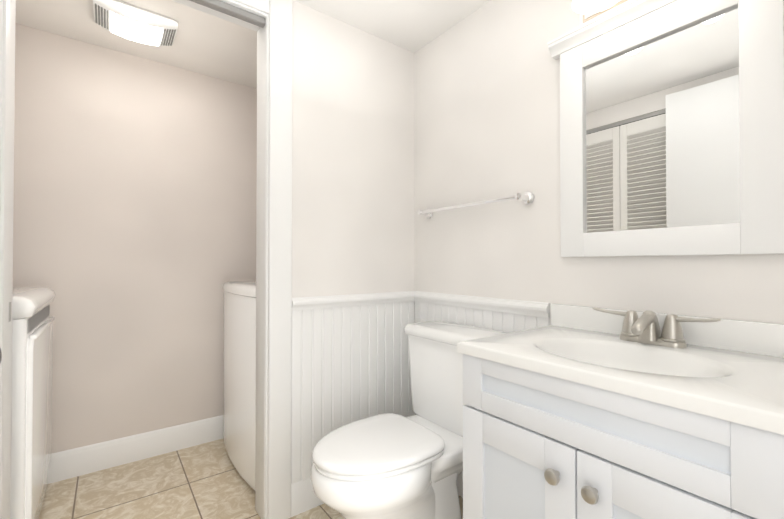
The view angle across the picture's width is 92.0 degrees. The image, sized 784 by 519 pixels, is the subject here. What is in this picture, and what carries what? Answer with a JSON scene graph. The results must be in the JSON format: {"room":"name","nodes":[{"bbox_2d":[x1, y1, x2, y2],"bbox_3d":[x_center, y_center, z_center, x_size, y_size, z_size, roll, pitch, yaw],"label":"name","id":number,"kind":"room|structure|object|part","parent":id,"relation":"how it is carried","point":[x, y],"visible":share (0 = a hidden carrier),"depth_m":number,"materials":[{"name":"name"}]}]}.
{"room":"bathroom","nodes":[
{"label":"bathroom","id":0,"kind":"room"},
{"bbox_2d":[13,23,256,452],"bbox_3d":[-1.482,-0.012,2.125,2.490,2.240,0.120,0,-1,-37],"label":"wall","id":1,"kind":"structure","parent":0,"point":[134,218],"depth_m":2.08,"materials":[{"name":"paint"}]},
{"bbox_2d":[48,415,222,483],"bbox_3d":[-1.370,1.038,2.114,2.310,0.140,0.015,0,-1,-37],"label":"baseboard","id":2,"kind":"structure","parent":1,"relation":"attached to","point":[74,462],"depth_m":2.07,"materials":[{"name":"paint"}]},
{"bbox_2d":[39,439,462,518],"bbox_3d":[-0.538,1.126,0.990,2.650,0.060,3.150,0,-1,-37],"label":"floor","id":3,"kind":"structure","parent":0,"point":[204,481],"depth_m":1.79,"materials":[{"name":"tile"}]},
{"bbox_2d":[10,287,55,518],"bbox_3d":[-1.683,0.611,1.335,0.686,0.977,0.698,0,-1,-37],"label":"washing machine","id":4,"kind":"object","parent":3,"relation":"on","point":[32,378],"visible":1,"depth_m":1.30,"materials":[{"name":"white metal"}]},
{"bbox_2d":[223,281,255,489],"bbox_3d":[-0.550,0.608,2.187,0.708,1.000,0.700,0,-1,-37],"label":"water heater","id":5,"kind":"object","parent":3,"relation":"on","point":[239,373],"visible":0.35,"depth_m":1.89,"materials":[{"name":"white metal"}]},
{"bbox_2d":[310,321,505,518],"bbox_3d":[0.056,0.697,1.470,0.774,0.807,0.492,0,-1,-37],"label":"toilet","id":6,"kind":"object","parent":3,"relation":"on","point":[388,466],"visible":0.88,"depth_m":1.39,"materials":[{"name":"white ceramic"}]},
{"bbox_2d":[457,304,783,518],"bbox_3d":[0.593,0.620,0.970,0.547,0.951,0.694,0,-1,-37],"label":"bathroom vanity","id":7,"kind":"object","parent":3,"relation":"on","point":[576,412],"visible":1,"depth_m":0.84,"materials":[{"name":"paint"}]},
{"bbox_3d":[0.388,0.486,0.817,0.034,0.035,0.118,0,-1,-37],"label":"knob","id":8,"kind":"part","parent":7,"relation":"part of","materials":[{"name":"silver metal"}]},
{"bbox_2d":[592,307,720,347],"bbox_3d":[0.715,0.193,1.066,0.142,0.094,0.314,0,-1,-37],"label":"faucet","id":9,"kind":"object","parent":7,"relation":"on","point":[644,331],"depth_m":1.06,"materials":[{"name":"silver metal"}]},
{"bbox_2d":[15,0,490,88],"bbox_3d":[-0.537,-1.184,1.014,2.650,0.080,3.150,0,-1,-37],"label":"ceiling","id":10,"kind":"structure","parent":0,"point":[204,43],"depth_m":1.84,"materials":[{"name":"paint"}]},
{"bbox_2d":[93,0,177,45],"bbox_3d":[-1.210,-1.104,1.791,0.320,0.062,0.224,0,-1,-37],"label":"fan light","id":11,"kind":"object","parent":10,"relation":"attached to","point":[130,21],"visible":1,"depth_m":1.75,"materials":[{"name":"white plastic"}]},
{"bbox_2d":[292,0,413,297],"bbox_3d":[-0.838,-0.020,1.418,2.310,2.240,0.123,0,-1,-37],"label":"wall","id":12,"kind":"structure","parent":0,"point":[352,159],"depth_m":1.82,"materials":[{"name":"paint"}]},
{"bbox_2d":[0,0,292,518],"bbox_3d":[-0.870,-0.014,1.394,0.985,2.228,0.160,0,-1,-37],"label":"door frame","id":13,"kind":"structure","parent":12,"relation":"attached to","point":[269,22],"depth_m":1.58,"materials":[{"name":"paint"}]},
{"bbox_2d":[291,477,323,516],"bbox_3d":[-0.166,1.035,1.827,0.673,0.140,0.015,0,-1,-37],"label":"baseboard","id":14,"kind":"structure","parent":12,"relation":"attached to","point":[303,498],"depth_m":1.65,"materials":[{"name":"paint"}]},
{"bbox_2d":[414,0,783,324],"bbox_3d":[0.742,-0.021,1.339,0.120,2.240,2.150,0,-1,-37],"label":"wall","id":15,"kind":"structure","parent":0,"point":[486,101],"depth_m":1.56,"materials":[{"name":"paint"}]},
{"bbox_2d":[291,291,549,483],"bbox_3d":[0.079,0.566,1.529,0.703,0.801,0.792,0,-1,-37],"label":"beadboard","id":16,"kind":"object","parent":15,"relation":"attached to","point":[350,359],"visible":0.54,"depth_m":1.77,"materials":[{"name":"paint"}]},
{"bbox_2d":[457,471,462,497],"bbox_3d":[0.355,1.034,1.729,0.015,0.140,0.797,0,-1,-37],"label":"baseboard","id":17,"kind":"structure","parent":15,"relation":"attached to","point":[460,477],"depth_m":1.76,"materials":[{"name":"paint"}]},
{"bbox_2d":[417,191,534,218],"bbox_3d":[0.340,-0.242,1.714,0.074,0.054,0.634,0,-1,-37],"label":"towel rail","id":18,"kind":"object","parent":15,"relation":"attached to","point":[527,197],"visible":1,"depth_m":1.59,"materials":[{"name":"silver metal"}]},
{"bbox_2d":[571,0,630,25],"bbox_3d":[0.726,-0.883,1.111,0.188,0.130,0.440,0,-1,-37],"label":"sconce","id":19,"kind":"object","parent":15,"relation":"attached to","point":[588,10],"visible":0.79,"depth_m":1.24,"materials":[{"name":"beige"}]},
{"bbox_2d":[547,0,783,256],"bbox_3d":[0.779,-0.404,1.145,0.057,0.784,0.626,0,-1,-37],"label":"mirror","id":20,"kind":"object","parent":15,"relation":"attached to","point":[671,127],"visible":1,"depth_m":1.11,"materials":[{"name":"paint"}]}
]}

